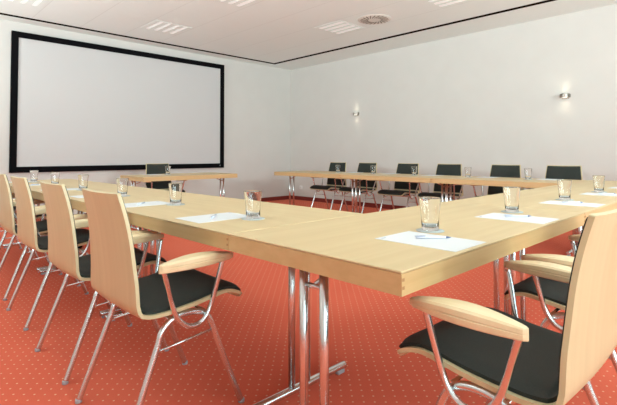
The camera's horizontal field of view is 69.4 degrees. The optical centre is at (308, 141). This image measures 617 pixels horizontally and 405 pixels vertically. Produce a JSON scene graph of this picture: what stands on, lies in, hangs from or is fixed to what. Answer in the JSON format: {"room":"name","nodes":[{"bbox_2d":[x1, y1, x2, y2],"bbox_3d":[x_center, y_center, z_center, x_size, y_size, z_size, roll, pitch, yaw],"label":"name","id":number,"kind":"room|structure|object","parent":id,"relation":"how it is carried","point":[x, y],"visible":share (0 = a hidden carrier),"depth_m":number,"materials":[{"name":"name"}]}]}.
{"room":"conference room","nodes":[
{"label":"conference room","id":0,"kind":"room"},
{"bbox_2d":[0,19,290,213],"bbox_3d":[-3.771,-0.260,7.241,9.500,3.254,0.120,2,-2,-44],"label":"wall","id":1,"kind":"structure","parent":0,"point":[257,98],"depth_m":9.37,"materials":[{"name":"paint"}]},
{"bbox_2d":[9,30,223,172],"bbox_3d":[-3.055,-0.557,7.829,3.688,2.098,0.044,2,-2,-44],"label":"projection screen","id":2,"kind":"object","parent":1,"relation":"attached to","point":[75,105],"visible":1,"depth_m":7.50,"materials":[{"name":"white fabric"}]},
{"bbox_2d":[0,195,288,226],"bbox_3d":[-3.760,1.202,7.113,9.368,0.084,0.012,2,-2,-44],"label":"baseboard","id":3,"kind":"structure","parent":1,"relation":"attached to","point":[277,197],"depth_m":9.99,"materials":[{"name":"carpet"}]},
{"bbox_2d":[0,199,616,404],"bbox_3d":[0.054,1.182,3.194,9.380,0.120,10.948,2,-2,-44],"label":"floor","id":4,"kind":"structure","parent":0,"point":[367,326],"depth_m":2.43,"materials":[{"name":"red carpet"}]},
{"bbox_2d":[12,193,30,253],"bbox_3d":[-3.186,0.722,4.583,0.531,0.894,0.663,2,-2,-44],"label":"chair","id":5,"kind":"object","parent":4,"relation":"on","point":[16,238],"visible":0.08,"depth_m":4.87,"materials":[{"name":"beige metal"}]},
{"bbox_2d":[0,194,49,264],"bbox_3d":[-2.683,0.706,4.068,0.531,0.894,0.663,2,-2,-44],"label":"chair","id":6,"kind":"object","parent":4,"relation":"on","point":[13,195],"visible":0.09,"depth_m":4.01,"materials":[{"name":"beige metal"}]},
{"bbox_2d":[0,174,80,300],"bbox_3d":[-2.149,0.688,3.514,0.531,0.894,0.663,2,-2,-44],"label":"chair","id":7,"kind":"object","parent":4,"relation":"on","point":[8,216],"visible":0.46,"depth_m":3.30,"materials":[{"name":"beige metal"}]},
{"bbox_2d":[6,175,14,220],"bbox_3d":[-2.302,0.445,3.372,0.073,0.399,0.442,2,-2,-44],"label":"cushion","id":8,"kind":"object","parent":7,"relation":"on","point":[10,216],"depth_m":3.24,"materials":[{"name":"beige wood"}]},
{"bbox_2d":[15,219,47,232],"bbox_3d":[-2.116,0.669,3.547,0.439,0.063,0.440,2,-2,-44],"label":"seat cushion","id":9,"kind":"object","parent":7,"relation":"on","point":[41,225],"depth_m":3.45,"materials":[{"name":"black fabric"}]},
{"bbox_2d":[6,176,110,330],"bbox_3d":[-1.657,0.672,2.974,0.531,0.894,0.663,2,-2,-44],"label":"chair","id":10,"kind":"object","parent":4,"relation":"on","point":[28,233],"visible":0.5,"depth_m":2.79,"materials":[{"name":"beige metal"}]},
{"bbox_2d":[27,180,37,243],"bbox_3d":[-1.810,0.428,2.832,0.073,0.399,0.442,2,-2,-44],"label":"cushion","id":11,"kind":"object","parent":10,"relation":"on","point":[32,233],"depth_m":2.70,"materials":[{"name":"beige wood"}]},
{"bbox_2d":[38,228,88,249],"bbox_3d":[-1.624,0.652,3.007,0.439,0.063,0.440,2,-2,-44],"label":"seat cushion","id":12,"kind":"object","parent":10,"relation":"on","point":[82,234],"depth_m":2.92,"materials":[{"name":"black fabric"}]},
{"bbox_2d":[2,179,116,272],"bbox_3d":[-2.665,0.799,4.621,0.791,0.740,1.516,2,-2,-44],"label":"folding table","id":13,"kind":"object","parent":4,"relation":"on","point":[67,182],"visible":0.25,"depth_m":4.54,"materials":[{"name":"brown wood"}]},
{"bbox_3d":[-2.449,0.418,4.306,0.104,0.003,0.104,2,-2,-44],"label":"coaster","id":14,"kind":"object","parent":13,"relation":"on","visible":0},
{"bbox_2d":[50,172,59,183],"bbox_3d":[-2.449,0.355,4.307,0.083,0.122,0.083,2,-2,-44],"label":"drinking glass","id":15,"kind":"object","parent":14,"relation":"on","point":[54,175],"visible":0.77,"depth_m":4.28,"materials":[{"name":"white"}]},
{"bbox_3d":[-2.952,0.433,4.792,0.104,0.003,0.104,2,-2,-44],"label":"coaster","id":16,"kind":"object","parent":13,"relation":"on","visible":0},
{"bbox_2d":[30,170,38,181],"bbox_3d":[-2.952,0.370,4.794,0.083,0.122,0.083,2,-2,-44],"label":"drinking glass","id":17,"kind":"object","parent":16,"relation":"on","point":[33,173],"visible":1,"depth_m":4.77,"materials":[{"name":"white"}]},
{"bbox_2d":[35,181,168,384],"bbox_3d":[-1.088,0.652,2.356,0.531,0.894,0.663,2,-2,-44],"label":"chair","id":18,"kind":"object","parent":4,"relation":"on","point":[63,253],"visible":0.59,"depth_m":2.18,"materials":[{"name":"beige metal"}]},
{"bbox_2d":[65,186,79,270],"bbox_3d":[-1.242,0.409,2.213,0.073,0.399,0.442,2,-2,-44],"label":"cushion","id":19,"kind":"object","parent":18,"relation":"on","point":[71,245],"depth_m":2.08,"materials":[{"name":"beige wood"}]},
{"bbox_2d":[79,247,166,277],"bbox_3d":[-1.055,0.633,2.389,0.439,0.063,0.440,2,-2,-44],"label":"seat cushion","id":20,"kind":"object","parent":18,"relation":"on","point":[84,261],"depth_m":2.31,"materials":[{"name":"black fabric"}]},
{"bbox_2d":[31,185,198,317],"bbox_3d":[-1.602,0.765,3.532,0.791,0.740,1.516,2,-2,-44],"label":"folding table","id":21,"kind":"object","parent":4,"relation":"on","point":[134,192],"visible":0.3,"depth_m":3.35,"materials":[{"name":"brown wood"}]},
{"bbox_3d":[-1.311,0.381,3.139,0.104,0.003,0.104,2,-2,-44],"label":"coaster","id":22,"kind":"object","parent":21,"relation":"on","visible":0},
{"bbox_2d":[116,178,128,195],"bbox_3d":[-1.311,0.319,3.141,0.083,0.122,0.083,2,-2,-44],"label":"drinking glass","id":23,"kind":"object","parent":22,"relation":"on","point":[122,183],"visible":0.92,"depth_m":3.11,"materials":[{"name":"white"}]},
{"bbox_3d":[-1.870,0.399,3.698,0.104,0.003,0.104,2,-2,-44],"label":"coaster","id":24,"kind":"object","parent":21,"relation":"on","visible":0},
{"bbox_2d":[78,175,88,189],"bbox_3d":[-1.870,0.336,3.699,0.083,0.122,0.083,2,-2,-44],"label":"drinking glass","id":25,"kind":"object","parent":24,"relation":"on","point":[82,179],"visible":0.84,"depth_m":3.67,"materials":[{"name":"white"}]},
{"bbox_2d":[75,188,243,404],"bbox_3d":[-0.622,0.637,1.868,0.531,0.894,0.663,2,-2,-44],"label":"chair","id":26,"kind":"object","parent":4,"relation":"on","point":[175,286],"visible":1,"depth_m":1.72,"materials":[{"name":"brown wood"}]},
{"bbox_2d":[122,198,139,296],"bbox_3d":[-0.776,0.394,1.726,0.073,0.399,0.442,2,-2,-44],"label":"cushion","id":27,"kind":"object","parent":26,"relation":"on","point":[130,281],"depth_m":1.59,"materials":[{"name":"beige wood"}]},
{"bbox_2d":[139,269,240,314],"bbox_3d":[-0.589,0.618,1.901,0.439,0.063,0.440,2,-2,-44],"label":"seat cushion","id":28,"kind":"object","parent":26,"relation":"on","point":[189,288],"depth_m":1.81,"materials":[{"name":"black fabric"}]},
{"bbox_2d":[144,163,186,191],"bbox_3d":[-2.251,0.789,6.958,0.663,0.894,0.531,2,-2,-44],"label":"chair","id":29,"kind":"object","parent":4,"relation":"on","point":[150,168],"visible":0.25,"depth_m":7.09,"materials":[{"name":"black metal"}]},
{"bbox_2d":[146,164,170,188],"bbox_3d":[-2.401,0.554,7.118,0.442,0.399,0.073,2,-2,-44],"label":"cushion","id":30,"kind":"object","parent":29,"relation":"on","point":[150,168],"depth_m":7.10,"materials":[{"name":"black fabric"}]},
{"bbox_2d":[120,172,237,229],"bbox_3d":[-1.897,0.856,6.628,1.496,0.740,0.758,2,-2,-44],"label":"folding table","id":31,"kind":"object","parent":4,"relation":"on","point":[205,175],"visible":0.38,"depth_m":6.30,"materials":[{"name":"brown wood"}]},
{"bbox_3d":[-2.074,0.483,6.570,0.104,0.003,0.104,2,-2,-44],"label":"coaster","id":32,"kind":"object","parent":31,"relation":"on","visible":0},
{"bbox_2d":[165,166,170,173],"bbox_3d":[-2.074,0.420,6.572,0.083,0.122,0.083,2,-2,-44],"label":"drinking glass","id":33,"kind":"object","parent":32,"relation":"on","point":[167,168],"visible":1,"depth_m":6.54,"materials":[{"name":"white"}]},
{"bbox_2d":[104,194,362,404],"bbox_3d":[-0.539,0.731,2.443,0.791,0.740,1.516,2,-2,-44],"label":"folding table","id":34,"kind":"object","parent":4,"relation":"on","point":[159,218],"visible":0.54,"depth_m":2.02,"materials":[{"name":"brown wood"}]},
{"bbox_2d":[124,201,169,207],"bbox_3d":[-0.974,0.366,2.618,0.297,0.001,0.210,2,-2,-44],"label":"notepad","id":35,"kind":"object","parent":34,"relation":"on","point":[127,205],"visible":0.83,"depth_m":2.62,"materials":[{"name":"white paper"}]},
{"bbox_2d":[176,212,245,222],"bbox_3d":[-0.430,0.349,2.060,0.297,0.001,0.210,2,-2,-44],"label":"notepad","id":36,"kind":"object","parent":34,"relation":"on","point":[228,215],"visible":0.95,"depth_m":2.05,"materials":[{"name":"white paper"}]},
{"bbox_2d":[241,217,264,220],"bbox_3d":[-0.250,0.346,2.009,0.104,0.003,0.104,2,-2,-44],"label":"coaster","id":37,"kind":"object","parent":34,"relation":"on","point":[244,218],"visible":0.59,"depth_m":1.97,"materials":[{"name":"grey"}]},
{"bbox_2d":[244,190,261,218],"bbox_3d":[-0.250,0.284,2.011,0.083,0.122,0.083,2,-2,-44],"label":"drinking glass","id":38,"kind":"object","parent":37,"relation":"on","point":[252,197],"visible":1,"depth_m":1.98,"materials":[{"name":"white"}]},
{"bbox_3d":[-0.772,0.364,2.590,0.104,0.003,0.104,2,-2,-44],"label":"coaster","id":39,"kind":"object","parent":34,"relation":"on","visible":0},
{"bbox_2d":[168,183,182,204],"bbox_3d":[-0.772,0.301,2.592,0.083,0.122,0.083,2,-2,-44],"label":"drinking glass","id":40,"kind":"object","parent":39,"relation":"on","point":[175,189],"visible":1,"depth_m":2.56,"materials":[{"name":"white"}]},
{"bbox_2d":[274,171,363,212],"bbox_3d":[0.206,0.873,7.354,0.758,0.740,1.496,2,-2,-44],"label":"folding table","id":41,"kind":"object","parent":4,"relation":"on","point":[322,174],"visible":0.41,"depth_m":7.21,"materials":[{"name":"brown wood"}]},
{"bbox_2d":[310,162,348,211],"bbox_3d":[0.360,0.808,7.815,0.531,0.894,0.663,2,-2,-44],"label":"chair","id":42,"kind":"object","parent":4,"relation":"on","point":[333,184],"visible":0.77,"depth_m":7.86,"materials":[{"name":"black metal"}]},
{"bbox_2d":[310,185,341,189],"bbox_3d":[0.327,0.787,7.783,0.439,0.063,0.440,2,-2,-44],"label":"seat cushion","id":43,"kind":"object","parent":42,"relation":"on","point":[315,187],"depth_m":7.66,"materials":[{"name":"black fabric"}]},
{"bbox_2d":[327,163,345,185],"bbox_3d":[0.513,0.573,7.971,0.073,0.399,0.442,2,-2,-44],"label":"cushion","id":44,"kind":"object","parent":42,"relation":"on","point":[330,181],"depth_m":7.97,"materials":[{"name":"black fabric"}]},
{"bbox_2d":[338,162,378,212],"bbox_3d":[0.828,0.794,7.335,0.531,0.894,0.663,2,-2,-44],"label":"chair","id":45,"kind":"object","parent":4,"relation":"on","point":[367,186],"visible":0.67,"depth_m":7.36,"materials":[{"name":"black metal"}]},
{"bbox_2d":[339,187,374,191],"bbox_3d":[0.795,0.773,7.303,0.439,0.063,0.440,2,-2,-44],"label":"seat cushion","id":46,"kind":"object","parent":45,"relation":"on","point":[343,189],"depth_m":7.20,"materials":[{"name":"black fabric"}]},
{"bbox_2d":[357,163,376,187],"bbox_3d":[0.981,0.559,7.491,0.073,0.399,0.442,2,-2,-44],"label":"cushion","id":47,"kind":"object","parent":45,"relation":"on","point":[362,167],"depth_m":7.49,"materials":[{"name":"black fabric"}]},
{"bbox_2d":[340,173,450,212],"bbox_3d":[1.255,0.839,6.279,0.758,0.740,1.496,2,-2,-44],"label":"folding table","id":48,"kind":"object","parent":4,"relation":"on","point":[361,176],"visible":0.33,"depth_m":6.12,"materials":[{"name":"brown wood"}]},
{"bbox_3d":[1.464,0.464,6.166,0.104,0.003,0.104,2,-2,-44],"label":"coaster","id":49,"kind":"object","parent":48,"relation":"on","visible":0},
{"bbox_2d":[411,166,416,174],"bbox_3d":[1.463,0.401,6.167,0.083,0.122,0.083,2,-2,-44],"label":"drinking glass","id":50,"kind":"object","parent":49,"relation":"on","point":[414,168],"visible":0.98,"depth_m":6.14,"materials":[{"name":"white"}]},
{"bbox_3d":[0.968,0.480,6.674,0.104,0.003,0.104,2,-2,-44],"label":"coaster","id":51,"kind":"object","parent":48,"relation":"on","visible":0},
{"bbox_2d":[370,165,375,173],"bbox_3d":[0.968,0.417,6.676,0.083,0.122,0.083,2,-2,-44],"label":"drinking glass","id":52,"kind":"object","parent":51,"relation":"on","point":[373,167],"visible":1,"depth_m":6.65,"materials":[{"name":"white"}]},
{"bbox_2d":[377,163,419,210],"bbox_3d":[1.382,0.776,6.768,0.531,0.894,0.663,2,-2,-44],"label":"chair","id":53,"kind":"object","parent":4,"relation":"on","point":[402,189],"visible":0.72,"depth_m":6.83,"materials":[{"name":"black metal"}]},
{"bbox_2d":[378,189,417,194],"bbox_3d":[1.349,0.755,6.736,0.439,0.063,0.440,2,-2,-44],"label":"seat cushion","id":54,"kind":"object","parent":53,"relation":"on","point":[396,191],"depth_m":6.63,"materials":[{"name":"black fabric"}]},
{"bbox_2d":[394,164,418,189],"bbox_3d":[1.534,0.541,6.924,0.073,0.399,0.442,2,-2,-44],"label":"cushion","id":55,"kind":"object","parent":53,"relation":"on","point":[401,168],"depth_m":6.94,"materials":[{"name":"black fabric"}]},
{"bbox_2d":[229,201,584,404],"bbox_3d":[0.542,0.714,1.913,1.596,0.740,0.747,2,-2,-44],"label":"folding table","id":56,"kind":"object","parent":4,"relation":"on","point":[346,249],"visible":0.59,"depth_m":1.45,"materials":[{"name":"brown wood"}]},
{"bbox_2d":[416,228,443,232],"bbox_3d":[0.460,0.336,1.685,0.104,0.003,0.104,2,-2,-44],"label":"coaster","id":57,"kind":"object","parent":56,"relation":"on","point":[418,229],"visible":0.69,"depth_m":1.65,"materials":[{"name":"grey"}]},
{"bbox_2d":[419,197,440,230],"bbox_3d":[0.460,0.273,1.687,0.083,0.122,0.083,2,-2,-44],"label":"drinking glass","id":58,"kind":"object","parent":57,"relation":"on","point":[429,206],"visible":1,"depth_m":1.66,"materials":[{"name":"white"}]},
{"bbox_2d":[375,231,485,251],"bbox_3d":[0.406,0.331,1.497,0.210,0.001,0.297,2,-2,-44],"label":"notepad","id":59,"kind":"object","parent":56,"relation":"on","point":[453,244],"visible":0.98,"depth_m":1.47,"materials":[{"name":"white paper"}]},
{"bbox_2d":[416,236,450,238],"bbox_3d":[0.425,0.326,1.522,0.125,0.010,0.008,0,-2,-1],"label":"ballpoint pen","id":60,"kind":"object","parent":59,"relation":"on","point":[417,237],"visible":1,"depth_m":1.52,"materials":[{"name":"white metal"}]},
{"bbox_2d":[501,210,522,212],"bbox_3d":[1.017,0.350,2.228,0.104,0.003,0.104,2,-2,-44],"label":"coaster","id":61,"kind":"object","parent":56,"relation":"on","point":[503,211],"visible":0.71,"depth_m":2.19,"materials":[{"name":"grey"}]},
{"bbox_2d":[503,186,520,211],"bbox_3d":[1.017,0.287,2.230,0.083,0.122,0.083,2,-2,-44],"label":"drinking glass","id":62,"kind":"object","parent":61,"relation":"on","point":[511,193],"visible":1,"depth_m":2.20,"materials":[{"name":"white"}]},
{"bbox_2d":[476,213,557,223],"bbox_3d":[0.942,0.345,2.019,0.210,0.001,0.297,2,-2,-44],"label":"notepad","id":63,"kind":"object","parent":56,"relation":"on","point":[499,216],"visible":0.98,"depth_m":2.00,"materials":[{"name":"white paper"}]},
{"bbox_2d":[505,215,529,216],"bbox_3d":[0.960,0.340,2.044,0.125,0.010,0.008,0,-2,-1],"label":"ballpoint pen","id":64,"kind":"object","parent":63,"relation":"on","point":[505,215],"visible":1,"depth_m":2.04,"materials":[{"name":"white plastic"}]},
{"bbox_2d":[416,164,462,200],"bbox_3d":[1.867,0.761,6.271,0.531,0.894,0.663,2,-2,-44],"label":"chair","id":65,"kind":"object","parent":4,"relation":"on","point":[442,169],"visible":0.53,"depth_m":6.35,"materials":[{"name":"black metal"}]},
{"bbox_2d":[418,192,460,198],"bbox_3d":[1.834,0.740,6.239,0.439,0.063,0.440,2,-2,-44],"label":"seat cushion","id":66,"kind":"object","parent":65,"relation":"on","point":[423,194],"depth_m":6.14,"materials":[{"name":"black fabric"}]},
{"bbox_2d":[434,164,461,192],"bbox_3d":[2.019,0.525,6.427,0.073,0.399,0.442,2,-2,-44],"label":"cushion","id":67,"kind":"object","parent":65,"relation":"on","point":[442,169],"depth_m":6.43,"materials":[{"name":"black fabric"}]},
{"bbox_2d":[470,164,523,196],"bbox_3d":[2.429,0.743,5.694,0.531,0.894,0.663,2,-2,-44],"label":"chair","id":68,"kind":"object","parent":4,"relation":"on","point":[511,171],"visible":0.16,"depth_m":5.87,"materials":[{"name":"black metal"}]},
{"bbox_2d":[488,165,520,194],"bbox_3d":[2.582,0.508,5.851,0.073,0.399,0.442,2,-2,-44],"label":"cushion","id":69,"kind":"object","parent":68,"relation":"on","point":[511,171],"depth_m":5.87,"materials":[{"name":"black fabric"}]},
{"bbox_2d":[397,209,616,404],"bbox_3d":[0.603,0.618,1.292,0.663,0.894,0.531,1,-2,-43],"label":"chair","id":70,"kind":"object","parent":4,"relation":"on","point":[503,355],"visible":1,"depth_m":1.12,"materials":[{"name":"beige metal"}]},
{"bbox_2d":[399,307,561,402],"bbox_3d":[0.571,0.599,1.327,0.440,0.063,0.439,1,-2,-43],"label":"seat cushion","id":71,"kind":"object","parent":70,"relation":"on","point":[482,356],"depth_m":1.22,"materials":[{"name":"black fabric"}]},
{"bbox_2d":[558,217,587,391],"bbox_3d":[0.748,0.374,1.143,0.442,0.399,0.073,1,-2,-43],"label":"cushion","id":72,"kind":"object","parent":70,"relation":"on","point":[573,356],"depth_m":1.01,"materials":[{"name":"beige wood"}]},
{"bbox_2d":[431,176,586,255],"bbox_3d":[2.304,0.806,5.204,0.758,0.740,1.496,2,-2,-44],"label":"folding table","id":73,"kind":"object","parent":4,"relation":"on","point":[499,181],"visible":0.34,"depth_m":5.01,"materials":[{"name":"brown wood"}]},
{"bbox_3d":[2.511,0.431,5.092,0.104,0.003,0.104,2,-2,-44],"label":"coaster","id":74,"kind":"object","parent":73,"relation":"on","visible":0},
{"bbox_2d":[524,168,531,178],"bbox_3d":[2.511,0.368,5.094,0.083,0.122,0.083,2,-2,-44],"label":"drinking glass","id":75,"kind":"object","parent":74,"relation":"on","point":[528,171],"visible":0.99,"depth_m":5.07,"materials":[{"name":"white"}]},
{"bbox_3d":[2.008,0.447,5.608,0.104,0.003,0.104,2,-2,-44],"label":"coaster","id":76,"kind":"object","parent":73,"relation":"on","visible":0},
{"bbox_2d":[465,167,470,176],"bbox_3d":[2.008,0.384,5.609,0.083,0.122,0.083,2,-2,-44],"label":"drinking glass","id":77,"kind":"object","parent":76,"relation":"on","point":[467,169],"visible":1,"depth_m":5.58,"materials":[{"name":"white"}]},
{"bbox_2d":[448,188,616,320],"bbox_3d":[1.688,0.744,3.031,1.596,0.740,0.747,2,-2,-44],"label":"folding table","id":78,"kind":"object","parent":4,"relation":"on","point":[529,198],"visible":0.23,"depth_m":2.72,"materials":[{"name":"brown wood"}]},
{"bbox_2d":[541,200,605,206],"bbox_3d":[1.536,0.361,2.599,0.210,0.001,0.297,2,-2,-44],"label":"notepad","id":79,"kind":"object","parent":78,"relation":"on","point":[550,201],"visible":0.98,"depth_m":2.56,"materials":[{"name":"white paper"}]},
{"bbox_2d":[581,192,616,195],"bbox_3d":[2.123,0.376,3.171,0.210,0.001,0.297,2,-2,-44],"label":"notepad","id":80,"kind":"object","parent":78,"relation":"on","point":[587,193],"visible":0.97,"depth_m":3.18,"materials":[{"name":"white paper"}]},
{"bbox_3d":[1.618,0.366,2.815,0.104,0.003,0.104,2,-2,-44],"label":"coaster","id":81,"kind":"object","parent":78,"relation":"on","visible":0},
{"bbox_2d":[557,180,571,199],"bbox_3d":[1.618,0.303,2.816,0.083,0.122,0.083,2,-2,-44],"label":"drinking glass","id":82,"kind":"object","parent":81,"relation":"on","point":[564,186],"visible":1,"depth_m":2.79,"materials":[{"name":"white"}]},
{"bbox_3d":[2.213,0.382,3.394,0.104,0.003,0.104,2,-2,-44],"label":"coaster","id":83,"kind":"object","parent":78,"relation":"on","visible":0},
{"bbox_2d":[592,175,604,191],"bbox_3d":[2.212,0.319,3.396,0.083,0.122,0.083,2,-2,-44],"label":"drinking glass","id":84,"kind":"object","parent":83,"relation":"on","point":[598,180],"visible":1,"depth_m":3.37,"materials":[{"name":"white"}]},
{"bbox_2d":[526,165,582,188],"bbox_3d":[2.911,0.727,5.201,0.531,0.894,0.663,2,-2,-44],"label":"chair","id":85,"kind":"object","parent":4,"relation":"on","point":[552,171],"visible":0.09,"depth_m":5.36,"materials":[{"name":"black fabric"}]},
{"bbox_2d":[545,166,580,179],"bbox_3d":[3.063,0.492,5.357,0.073,0.399,0.442,2,-2,-44],"label":"cushion","id":86,"kind":"object","parent":85,"relation":"on","point":[552,172],"depth_m":5.36,"materials":[{"name":"black fabric"}]},
{"bbox_2d":[504,234,616,404],"bbox_3d":[1.143,0.632,1.805,0.663,0.894,0.531,2,-2,-44],"label":"chair","id":87,"kind":"object","parent":4,"relation":"on","point":[553,293],"visible":0.42,"depth_m":1.71,"materials":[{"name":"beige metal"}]},
{"bbox_2d":[504,276,568,305],"bbox_3d":[1.111,0.613,1.839,0.440,0.063,0.439,2,-2,-44],"label":"seat cushion","id":88,"kind":"object","parent":87,"relation":"on","point":[554,292],"depth_m":1.78,"materials":[{"name":"black fabric"}]},
{"bbox_2d":[540,180,616,225],"bbox_3d":[2.835,0.774,4.149,1.596,0.740,0.747,2,-2,-44],"label":"folding table","id":89,"kind":"object","parent":4,"relation":"on","point":[582,185],"visible":0.17,"depth_m":4.10,"materials":[{"name":"brown wood"}]},
{"bbox_2d":[0,0,616,69],"bbox_3d":[0.047,-1.950,3.285,9.380,0.120,10.948,2,-2,-44],"label":"ceiling","id":90,"kind":"structure","parent":0,"point":[273,31],"depth_m":6.63,"materials":[{"name":"white paint"}]},
{"bbox_2d":[6,0,49,7],"bbox_3d":[-3.609,-1.814,5.591,0.590,0.004,0.540,2,-2,-44],"label":"recessed light","id":91,"kind":"object","parent":90,"relation":"in","point":[37,3],"visible":1,"depth_m":5.78,"materials":[{"name":"white"}]},
{"bbox_2d":[0,13,274,63],"bbox_3d":[-3.813,-1.781,6.723,8.658,0.004,0.080,2,-2,-44],"label":"trim","id":92,"kind":"structure","parent":90,"relation":"attached to","point":[0,13],"depth_m":7.45,"materials":[{"name":"black"}]},
{"bbox_2d":[141,20,191,34],"bbox_3d":[-2.213,-1.777,6.952,0.590,0.004,0.540,2,-2,-44],"label":"recessed light","id":93,"kind":"object","parent":90,"relation":"in","point":[156,25],"visible":1,"depth_m":6.93,"materials":[{"name":"white"}]},
{"bbox_2d":[215,0,261,7],"bbox_3d":[-0.914,-1.818,5.621,0.590,0.004,0.540,2,-2,-44],"label":"recessed light","id":94,"kind":"object","parent":90,"relation":"in","point":[239,3],"visible":1,"depth_m":5.80,"materials":[{"name":"white"}]},
{"bbox_2d":[315,20,363,34],"bbox_3d":[0.489,-1.782,6.975,0.590,0.004,0.540,2,-2,-44],"label":"recessed light","id":95,"kind":"object","parent":90,"relation":"in","point":[339,27],"visible":1,"depth_m":6.95,"materials":[{"name":"white"}]},
{"bbox_2d":[358,14,390,23],"bbox_3d":[0.968,-1.791,6.549,0.490,0.012,0.490,2,-2,-44],"label":"ceiling vent","id":96,"kind":"object","parent":90,"relation":"in","point":[373,18],"visible":1,"depth_m":6.51,"materials":[{"name":"silver metal"}]},
{"bbox_2d":[275,0,555,63],"bbox_3d":[2.983,-1.818,5.898,0.080,0.004,10.593,2,-2,-44],"label":"trim","id":97,"kind":"structure","parent":90,"relation":"attached to","point":[546,1],"depth_m":6.99,"materials":[{"name":"black"}]},
{"bbox_2d":[424,0,471,7],"bbox_3d":[1.781,-1.823,5.652,0.590,0.004,0.540,2,-2,-44],"label":"recessed light","id":98,"kind":"object","parent":90,"relation":"in","point":[439,3],"visible":1,"depth_m":5.81,"materials":[{"name":"white"}]},
{"bbox_2d":[291,4,616,206],"bbox_3d":[3.493,-0.296,6.512,0.120,3.254,11.068,2,-2,-44],"label":"wall","id":99,"kind":"structure","parent":0,"point":[480,100],"depth_m":7.29,"materials":[{"name":"paint"}]},
{"bbox_2d":[291,195,582,228],"bbox_3d":[3.407,1.168,6.466,0.012,0.084,10.924,2,-2,-44],"label":"baseboard","id":100,"kind":"structure","parent":99,"relation":"attached to","point":[384,206],"depth_m":9.18,"materials":[{"name":"carpet"}]},
{"bbox_2d":[560,93,570,98],"bbox_3d":[3.595,-0.646,6.261,0.097,0.080,0.136,2,-2,-44],"label":"wall lamp","id":101,"kind":"object","parent":99,"relation":"attached to","point":[563,95],"visible":1,"depth_m":6.25,"materials":[{"name":"silver metal"}]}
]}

